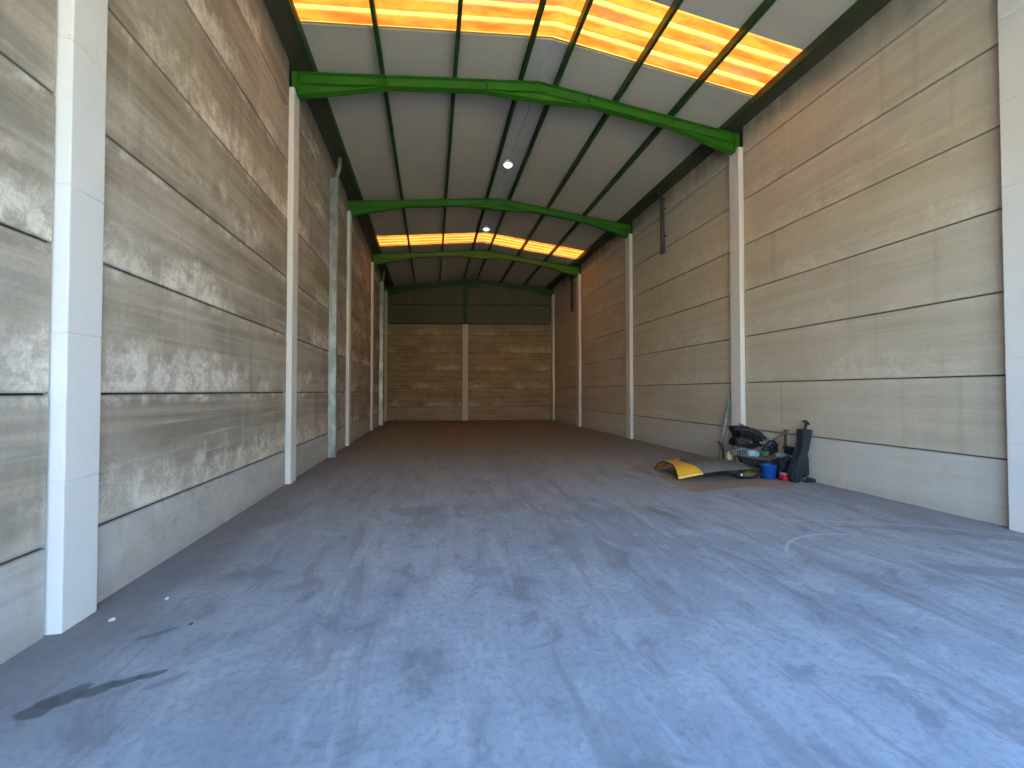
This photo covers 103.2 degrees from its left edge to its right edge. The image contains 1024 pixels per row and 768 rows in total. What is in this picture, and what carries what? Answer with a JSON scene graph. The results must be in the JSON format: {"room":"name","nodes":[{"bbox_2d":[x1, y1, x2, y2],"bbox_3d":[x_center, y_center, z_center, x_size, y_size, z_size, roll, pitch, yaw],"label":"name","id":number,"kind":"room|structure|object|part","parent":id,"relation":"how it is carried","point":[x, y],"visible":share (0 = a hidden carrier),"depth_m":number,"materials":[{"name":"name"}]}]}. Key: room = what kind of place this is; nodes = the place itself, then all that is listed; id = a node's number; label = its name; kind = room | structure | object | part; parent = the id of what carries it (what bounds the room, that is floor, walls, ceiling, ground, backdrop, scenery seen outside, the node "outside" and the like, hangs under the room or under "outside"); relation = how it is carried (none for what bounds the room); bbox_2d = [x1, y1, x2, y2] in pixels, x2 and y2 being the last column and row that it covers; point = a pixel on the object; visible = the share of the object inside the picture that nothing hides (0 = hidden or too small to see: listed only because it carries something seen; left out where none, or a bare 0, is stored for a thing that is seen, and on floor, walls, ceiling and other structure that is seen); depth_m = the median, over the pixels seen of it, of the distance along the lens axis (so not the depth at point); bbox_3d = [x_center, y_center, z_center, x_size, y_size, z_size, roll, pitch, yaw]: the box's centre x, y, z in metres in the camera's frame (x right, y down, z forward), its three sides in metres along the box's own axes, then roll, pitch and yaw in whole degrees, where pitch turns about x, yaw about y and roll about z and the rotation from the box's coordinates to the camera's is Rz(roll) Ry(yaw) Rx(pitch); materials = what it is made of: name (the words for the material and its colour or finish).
{"room":"empty warehouse","nodes":[
{"label":"empty warehouse","id":0,"kind":"room"},
{"bbox_2d":[0,0,386,664],"bbox_3d":[-4.693,-1.931,10.220,0.300,7.450,25.200,0,-1,-11],"label":"wall","id":1,"kind":"structure","parent":0,"point":[193,399],"depth_m":3.98,"materials":[{"name":"concrete"}]},
{"bbox_2d":[263,0,393,287],"bbox_3d":[-4.448,-5.860,10.443,0.560,0.485,25.400,0,-1,-11],"label":"gutter","id":2,"kind":"object","parent":1,"relation":"attached to","point":[278,12],"visible":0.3,"depth_m":8.35,"materials":[{"name":"black metal"}]},
{"bbox_2d":[328,157,341,457],"bbox_3d":[-4.360,-1.918,10.000,0.249,7.417,0.200,0,-1,-11],"label":"duct","id":3,"kind":"object","parent":1,"relation":"attached to","point":[334,182],"visible":1,"depth_m":9.91,"materials":[{"name":"grey metal"}]},
{"bbox_2d":[379,271,384,424],"bbox_3d":[-6.242,-1.743,19.503,0.249,7.417,0.221,0,-1,-11],"label":"duct","id":4,"kind":"object","parent":1,"relation":"attached to","point":[381,304],"visible":1,"depth_m":19.40,"materials":[{"name":"grey metal"}]},
{"bbox_2d":[387,278,551,419],"bbox_3d":[-2.350,-2.035,22.868,9.482,8.125,0.300,0,-1,-2],"label":"wall","id":5,"kind":"structure","parent":0,"point":[509,366],"depth_m":22.72,"materials":[{"name":"concrete"}]},
{"bbox_2d":[390,322,548,324],"bbox_3d":[-2.344,-3.364,22.692,8.882,0.095,0.102,0,-1,-2],"label":"beam","id":6,"kind":"structure","parent":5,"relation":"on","point":[390,322],"depth_m":22.66,"materials":[{"name":"green metal"}]},
{"bbox_2d":[390,304,548,305],"bbox_3d":[-2.344,-4.414,22.712,8.882,0.095,0.102,0,-1,-2],"label":"beam","id":7,"kind":"structure","parent":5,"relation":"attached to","point":[390,304],"depth_m":22.66,"materials":[{"name":"green metal"}]},
{"bbox_2d":[0,420,1023,767],"bbox_3d":[-0.121,1.917,11.411,9.760,0.200,26.300,0,-1,-11],"label":"floor","id":8,"kind":"structure","parent":0,"point":[424,593],"depth_m":2.76,"materials":[{"name":"concrete"}]},
{"bbox_2d":[40,0,107,635],"bbox_3d":[-3.097,-1.833,2.873,0.178,6.982,0.292,0,-1,-11],"label":"wall column","id":9,"kind":"structure","parent":8,"relation":"on","point":[76,285],"depth_m":2.78,"materials":[{"name":"white concrete"}]},
{"bbox_2d":[283,87,299,483],"bbox_3d":[-3.959,-1.752,7.223,0.178,6.982,0.292,0,-1,-11],"label":"wall column","id":10,"kind":"structure","parent":8,"relation":"on","point":[293,138],"depth_m":7.14,"materials":[{"name":"white concrete"}]},
{"bbox_2d":[345,211,351,445],"bbox_3d":[-4.931,-1.662,12.134,0.178,6.982,0.292,0,-1,-11],"label":"wall column","id":11,"kind":"structure","parent":8,"relation":"on","point":[349,216],"depth_m":12.03,"materials":[{"name":"white concrete"}]},
{"bbox_2d":[370,262,373,429],"bbox_3d":[-5.874,-1.574,16.895,0.178,6.982,0.292,0,-1,-11],"label":"wall column","id":12,"kind":"structure","parent":8,"relation":"on","point":[372,263],"depth_m":16.77,"materials":[{"name":"white concrete"}]},
{"bbox_2d":[384,291,387,421],"bbox_3d":[-6.828,-1.490,21.871,0.170,6.998,0.360,0,-1,-11],"label":"wall column","id":13,"kind":"structure","parent":8,"relation":"on","point":[386,292],"depth_m":21.71,"materials":[{"name":"white concrete"}]},
{"bbox_2d":[462,324,467,419],"bbox_3d":[-2.605,-0.655,22.664,0.310,5.358,0.220,0,-1,-2],"label":"wall column","id":14,"kind":"structure","parent":8,"relation":"on","point":[465,326],"depth_m":22.55,"materials":[{"name":"white concrete"}]},
{"bbox_2d":[463,289,466,323],"bbox_3d":[-2.600,-4.314,22.576,0.220,1.930,0.130,0,-1,-2],"label":"post","id":15,"kind":"object","parent":14,"relation":"on","point":[464,290],"visible":1,"depth_m":22.51,"materials":[{"name":"green metal"}]},
{"bbox_2d":[551,295,554,420],"bbox_3d":[2.308,-1.476,22.630,0.150,6.998,0.260,0,-1,-11],"label":"wall column","id":16,"kind":"structure","parent":8,"relation":"on","point":[552,297],"depth_m":22.53,"materials":[{"name":"white concrete"}]},
{"bbox_2d":[387,280,552,296],"bbox_3d":[-2.310,-5.344,22.602,9.258,0.919,0.143,0,-1,-2],"label":"rafter","id":17,"kind":"object","parent":16,"relation":"on","point":[465,283],"visible":0.94,"depth_m":22.59,"materials":[{"name":"green metal"}]},
{"bbox_2d":[576,274,581,426],"bbox_3d":[3.123,-1.544,18.676,0.198,6.988,0.292,0,-1,-11],"label":"wall column","id":18,"kind":"structure","parent":8,"relation":"on","point":[578,279],"depth_m":18.56,"materials":[{"name":"white concrete"}]},
{"bbox_2d":[372,250,579,276],"bbox_3d":[-1.371,-5.432,17.857,9.136,0.918,0.170,0,-1,-11],"label":"rafter","id":19,"kind":"object","parent":18,"relation":"on","point":[377,259],"visible":0.99,"depth_m":17.79,"materials":[{"name":"green metal"}]},
{"bbox_2d":[625,234,633,438],"bbox_3d":[4.066,-1.632,13.916,0.198,6.988,0.292,0,-1,-11],"label":"wall column","id":20,"kind":"structure","parent":8,"relation":"on","point":[628,241],"depth_m":13.81,"materials":[{"name":"white concrete"}]},
{"bbox_2d":[348,198,630,237],"bbox_3d":[-0.428,-5.519,13.096,9.136,0.918,0.170,0,-1,-11],"label":"rafter","id":21,"kind":"object","parent":20,"relation":"on","point":[356,207],"visible":0.99,"depth_m":13.01,"materials":[{"name":"green metal"}]},
{"bbox_2d":[629,466,656,476],"bbox_3d":[2.584,1.749,8.182,0.391,0.015,1.152,0,-1,7],"label":"cardboard sheet","id":22,"kind":"object","parent":8,"relation":"on","point":[643,469],"visible":1,"depth_m":8.30,"materials":[{"name":"brown cardboard"}]},
{"bbox_2d":[655,472,747,491],"bbox_3d":[3.581,1.736,7.327,1.596,0.008,1.442,0,-1,-11],"label":"cardboard sheet","id":23,"kind":"object","parent":8,"relation":"on","point":[719,480],"visible":0.86,"depth_m":7.20,"materials":[{"name":"cardboard"}]},
{"bbox_2d":[655,457,761,479],"bbox_3d":[3.744,1.585,7.807,1.589,0.298,1.157,0,-1,-2],"label":"panel","id":24,"kind":"object","parent":23,"relation":"on","point":[684,467],"visible":1,"depth_m":7.41,"materials":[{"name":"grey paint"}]},
{"bbox_3d":[2.986,1.619,7.811,0.073,0.228,1.061,0,-1,-2],"label":"wheel arch trim","id":25,"kind":"part","parent":24,"relation":"part of","materials":[{"name":"yellow plastic"}]},
{"bbox_2d":[726,450,732,458],"bbox_3d":[4.205,1.362,7.838,0.132,0.178,0.070,0,-1,-11],"label":"foam block","id":26,"kind":"object","parent":24,"relation":"on","point":[728,455],"visible":0.71,"depth_m":7.81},
{"bbox_3d":[3.937,1.577,7.310,1.036,0.083,0.068,0,-1,-7],"label":"edge trim","id":27,"kind":"part","parent":24,"relation":"part of","materials":[{"name":"black plastic"}]},
{"bbox_2d":[736,468,761,478],"bbox_3d":[4.302,1.627,7.386,0.497,0.183,0.124,0,-1,-11],"label":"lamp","id":28,"kind":"object","parent":24,"relation":"attached to","point":[750,471],"depth_m":7.36,"materials":[{"name":"yellow plastic"}]},
{"bbox_2d":[737,455,770,467],"bbox_3d":[4.556,1.465,7.630,0.681,0.260,0.100,0,-1,-11],"label":"wedge","id":29,"kind":"object","parent":24,"relation":"on","point":[742,459],"visible":0.77,"depth_m":7.57,"materials":[{"name":"black plastic"}]},
{"bbox_2d":[730,447,761,456],"bbox_3d":[4.489,1.312,7.757,0.623,0.192,0.160,0,-1,-11],"label":"headlight assembly","id":30,"kind":"object","parent":29,"relation":"on","point":[740,451],"visible":0.85,"depth_m":7.69,"materials":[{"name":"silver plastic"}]},
{"bbox_2d":[728,425,766,448],"bbox_3d":[4.616,1.044,7.961,0.707,0.451,0.260,0,-1,-11],"label":"bumper cover","id":31,"kind":"object","parent":30,"relation":"on","point":[742,436],"visible":0.98,"depth_m":7.87,"materials":[{"name":"black plastic"}]},
{"bbox_3d":[4.736,1.397,7.641,0.372,0.060,0.020,0,-1,-11],"label":"metal strip","id":32,"kind":"object","parent":29,"relation":"on","visible":0},
{"bbox_2d":[762,451,768,455],"bbox_3d":[4.772,1.310,7.635,0.132,0.098,0.070,0,-1,-11],"label":"plastic piece","id":33,"kind":"object","parent":32,"relation":"on","point":[764,453],"visible":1,"depth_m":7.61,"materials":[{"name":"green plastic"}]},
{"bbox_2d":[717,441,723,458],"bbox_3d":[4.604,1.505,8.957,0.140,0.501,0.093,-1,-1,42],"label":"bar","id":34,"kind":"object","parent":8,"relation":"on","point":[717,441],"visible":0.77,"depth_m":8.93,"materials":[{"name":"metal"}]},
{"bbox_2d":[717,389,730,458],"bbox_3d":[4.827,0.920,9.213,0.337,1.694,0.031,0,-1,22],"label":"bar","id":35,"kind":"object","parent":8,"relation":"on","point":[730,389],"visible":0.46,"depth_m":9.20,"materials":[{"name":"grey metal"}]},
{"bbox_2d":[719,407,730,457],"bbox_3d":[4.844,1.146,9.278,0.291,1.246,0.040,-1,-1,28],"label":"bar","id":36,"kind":"object","parent":8,"relation":"on","point":[729,407],"visible":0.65,"depth_m":9.25,"materials":[{"name":"grey metal"}]},
{"bbox_2d":[724,409,730,458],"bbox_3d":[4.884,1.044,9.166,0.216,1.441,0.024,-1,-1,27],"label":"bar","id":37,"kind":"object","parent":8,"relation":"on","point":[730,409],"visible":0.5,"depth_m":9.16,"materials":[{"name":"grey metal"}]},
{"bbox_2d":[726,455,736,472],"bbox_3d":[4.388,1.591,8.109,0.169,0.330,0.140,0,-1,-11],"label":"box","id":38,"kind":"object","parent":8,"relation":"on","point":[734,459],"visible":0.34,"depth_m":8.04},
{"bbox_2d":[729,147,746,464],"bbox_3d":[5.038,-1.722,9.005,0.198,6.988,0.292,0,-1,-11],"label":"wall column","id":39,"kind":"structure","parent":8,"relation":"on","point":[736,194],"depth_m":8.92,"materials":[{"name":"white concrete"}]},
{"bbox_2d":[292,71,739,154],"bbox_3d":[0.545,-5.610,8.185,9.136,0.918,0.170,0,-1,-11],"label":"rafter","id":40,"kind":"object","parent":39,"relation":"on","point":[307,85],"visible":0.98,"depth_m":8.05,"materials":[{"name":"green metal"}]},
{"bbox_2d":[729,474,794,486],"bbox_3d":[4.516,1.735,7.279,0.869,0.008,1.086,0,-1,11],"label":"cardboard sheet","id":41,"kind":"object","parent":8,"relation":"on","point":[759,481],"visible":0.79,"depth_m":7.20,"materials":[{"name":"cardboard"}]},
{"bbox_2d":[759,463,776,479],"bbox_3d":[4.707,1.605,7.448,0.290,0.258,0.290,0,-1,-11],"label":"bucket","id":42,"kind":"object","parent":41,"relation":"on","point":[768,470],"visible":1,"depth_m":7.35,"materials":[{"name":"blue plastic"}]},
{"bbox_2d":[771,456,790,477],"bbox_3d":[5.064,1.530,7.503,0.420,0.410,0.313,0,-1,-11],"label":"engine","id":43,"kind":"object","parent":41,"relation":"on","point":[782,464],"visible":0.37,"depth_m":7.44,"materials":[{"name":"black metal"}]},
{"bbox_2d":[773,452,788,457],"bbox_3d":[4.991,1.319,7.520,0.292,0.109,0.100,0,-1,-11],"label":"hose","id":44,"kind":"object","parent":43,"relation":"on","point":[778,454],"visible":0.86,"depth_m":7.48,"materials":[{"name":"plastic"}]},
{"bbox_2d":[778,441,794,454],"bbox_3d":[5.186,1.221,7.606,0.217,0.288,0.270,0,-1,-11],"label":"case","id":45,"kind":"object","parent":43,"relation":"on","point":[788,449],"depth_m":7.67,"materials":[{"name":"plastic"}]},
{"bbox_3d":[5.117,1.223,7.718,0.124,0.288,0.025,0,-1,-11],"label":"rusty bracket","id":46,"kind":"part","parent":45,"relation":"part of","materials":[{"name":"brown metal"}]},
{"bbox_3d":[5.228,1.199,7.597,0.137,0.035,0.235,0,-1,-11],"label":"case lid","id":47,"kind":"part","parent":45,"relation":"part of","materials":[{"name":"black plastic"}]},
{"bbox_2d":[778,472,787,479],"bbox_3d":[4.975,1.669,7.342,0.255,0.125,0.130,0,-1,-11],"label":"canister","id":48,"kind":"object","parent":41,"relation":"on","point":[782,475],"visible":0.5,"depth_m":7.29,"materials":[{"name":"red paint"}]},
{"bbox_2d":[784,429,786,448],"bbox_3d":[5.234,1.307,7.757,0.040,0.875,0.030,0,-1,-11],"label":"wooden stake","id":49,"kind":"object","parent":8,"relation":"on","point":[785,435],"visible":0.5,"depth_m":7.75,"materials":[{"name":"brown wood"}]},
{"bbox_2d":[761,440,777,450],"bbox_3d":[5.011,1.234,7.801,0.462,0.324,0.068,0,-1,-4],"label":"frame","id":50,"kind":"object","parent":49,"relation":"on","point":[769,441],"visible":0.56,"depth_m":7.79,"materials":[{"name":"black plastic"}]},
{"bbox_2d":[759,440,773,449],"bbox_3d":[4.943,1.191,7.865,0.354,0.198,0.026,0,-1,-11],"label":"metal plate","id":51,"kind":"object","parent":50,"relation":"on","point":[766,441],"visible":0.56,"depth_m":7.85,"materials":[{"name":"grey metal"}]},
{"bbox_2d":[767,444,777,454],"bbox_3d":[5.019,1.252,7.738,0.357,0.193,0.025,0,-1,-11],"label":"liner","id":52,"kind":"object","parent":50,"relation":"on","point":[770,450],"visible":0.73,"depth_m":7.72,"materials":[{"name":"black plastic"}]},
{"bbox_2d":[787,420,811,481],"bbox_3d":[5.138,1.190,7.233,0.450,1.092,0.165,0,-1,-11],"label":"guitar case","id":53,"kind":"object","parent":8,"relation":"on","point":[798,468],"visible":1,"depth_m":7.18,"materials":[{"name":"plastic"}]},
{"bbox_2d":[805,477,815,482],"bbox_3d":[5.262,1.687,7.151,0.206,0.094,0.045,0,-1,-11],"label":"block","id":54,"kind":"object","parent":8,"relation":"on","point":[808,479],"visible":1,"depth_m":7.13,"materials":[{"name":"plastic"}]},
{"bbox_2d":[997,0,1023,532],"bbox_3d":[5.900,-1.802,4.654,0.198,6.988,0.292,0,-1,-11],"label":"wall column","id":55,"kind":"structure","parent":8,"relation":"on","point":[1010,12],"depth_m":4.68,"materials":[{"name":"white concrete"}]},
{"bbox_2d":[301,0,856,286],"bbox_3d":[-0.121,-5.910,11.555,9.860,0.594,26.300,0,-1,-11],"label":"ceiling","id":56,"kind":"structure","parent":0,"point":[420,120],"depth_m":9.54,"materials":[{"name":"grey metal"}]},
{"bbox_2d":[284,0,393,286],"bbox_3d":[-4.183,-5.642,10.321,0.066,0.146,25.067,0,-1,-11],"label":"roof purlin","id":57,"kind":"structure","parent":56,"relation":"attached to","point":[287,2],"depth_m":8.37,"materials":[{"name":"green metal"}]},
{"bbox_2d":[369,0,415,284],"bbox_3d":[-2.987,-5.772,10.460,0.066,0.146,24.870,0,-1,-11],"label":"roof purlin","id":58,"kind":"structure","parent":56,"relation":"attached to","point":[371,2],"depth_m":8.47,"materials":[{"name":"green metal"}]},
{"bbox_2d":[439,0,462,282],"bbox_3d":[-1.651,-5.917,10.616,0.066,0.146,24.651,0,-1,-11],"label":"roof purlin","id":59,"kind":"structure","parent":56,"relation":"attached to","point":[460,2],"depth_m":8.65,"materials":[{"name":"green metal"}]},
{"bbox_2d":[377,233,583,258],"bbox_3d":[-1.159,-5.858,16.803,8.410,0.499,1.160,0,-1,-11],"label":"window","id":60,"kind":"structure","parent":56,"relation":"attached to","point":[425,239],"depth_m":16.76,"materials":[{"name":"yellow plastic"}]},
{"bbox_2d":[463,0,546,279],"bbox_3d":[-0.345,-6.059,10.768,0.066,0.146,24.436,0,-1,-11],"label":"roof purlin","id":61,"kind":"structure","parent":56,"relation":"attached to","point":[542,3],"depth_m":8.93,"materials":[{"name":"green metal"}]},
{"bbox_2d":[503,160,512,167],"bbox_3d":[-0.112,-6.056,11.152,0.270,0.194,0.270,0,-1,-11],"label":"ceiling lamp","id":62,"kind":"object","parent":56,"relation":"attached to","point":[507,164],"visible":1,"depth_m":11.09,"materials":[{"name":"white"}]},
{"bbox_2d":[503,162,511,167],"bbox_3d":[-0.112,-5.992,11.151,0.250,0.066,0.250,0,-1,-11],"label":"diffuser","id":63,"kind":"object","parent":62,"relation":"attached to","point":[506,164],"depth_m":11.09,"materials":[{"name":"white plastic"}]},
{"bbox_2d":[465,38,566,278],"bbox_3d":[0.034,-6.148,10.775,0.600,0.039,24.300,0,-1,-11],"label":"ceiling panel","id":64,"kind":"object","parent":56,"relation":"attached to","point":[546,56],"depth_m":9.87,"materials":[{"name":"grey metal"}]},
{"bbox_2d":[476,0,593,279],"bbox_3d":[0.380,-6.059,10.855,0.066,0.146,24.327,0,-1,-11],"label":"roof purlin","id":65,"kind":"structure","parent":56,"relation":"attached to","point":[588,3],"depth_m":8.89,"materials":[{"name":"green metal"}]},
{"bbox_2d":[293,0,802,96],"bbox_3d":[0.828,-6.043,6.770,8.410,0.499,1.140,0,-1,-11],"label":"skylight","id":66,"kind":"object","parent":56,"relation":"attached to","point":[622,29],"depth_m":6.92,"materials":[{"name":"orange"}]},
{"bbox_2d":[500,0,683,282],"bbox_3d":[1.686,-5.912,11.002,0.066,0.146,24.112,0,-1,-11],"label":"roof purlin","id":67,"kind":"structure","parent":56,"relation":"attached to","point":[676,4],"depth_m":8.30,"materials":[{"name":"green metal"}]},
{"bbox_2d":[523,0,775,285],"bbox_3d":[2.962,-5.768,11.145,0.066,0.146,23.902,0,-1,-11],"label":"roof purlin","id":68,"kind":"structure","parent":56,"relation":"attached to","point":[765,5],"depth_m":8.17,"materials":[{"name":"green metal"}]},
{"bbox_2d":[547,0,872,288],"bbox_3d":[4.228,-5.625,11.287,0.066,0.146,23.694,0,-1,-11],"label":"roof purlin","id":69,"kind":"structure","parent":56,"relation":"attached to","point":[864,3],"depth_m":7.89,"materials":[{"name":"green metal"}]},
{"bbox_2d":[552,0,1008,526],"bbox_3d":[4.723,-1.910,11.370,0.300,7.450,23.800,0,-1,-11],"label":"wall","id":70,"kind":"structure","parent":0,"point":[873,237],"depth_m":6.57,"materials":[{"name":"concrete"}]},
{"bbox_2d":[570,275,574,311],"bbox_3d":[2.850,-4.465,19.366,0.267,1.995,0.182,0,-1,24],"label":"pipe","id":71,"kind":"object","parent":70,"relation":"attached to","point":[571,277],"visible":0.9,"depth_m":19.29,"materials":[{"name":"grey metal"}]},
{"bbox_2d":[657,192,666,253],"bbox_3d":[4.354,-4.697,11.784,0.263,1.838,0.180,0,-1,23],"label":"pipe","id":72,"kind":"object","parent":70,"relation":"attached to","point":[661,199],"visible":1,"depth_m":11.72,"materials":[{"name":"grey metal"}]},
{"bbox_2d":[545,0,891,288],"bbox_3d":[4.443,-5.841,11.464,0.560,0.485,23.950,0,-1,-11],"label":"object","id":73,"kind":"object","parent":70,"relation":"attached to","point":[874,6],"visible":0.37,"depth_m":7.93,"materials":[{"name":"metal"}]},
{"bbox_2d":[773,429,789,440],"bbox_3d":[5.109,0.968,7.693,0.323,0.210,0.050,0,-1,-2],"label":"wooden stick","id":74,"kind":"object","parent":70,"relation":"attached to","point":[788,430],"visible":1,"depth_m":7.68,"materials":[{"name":"brown wood"}]}
]}

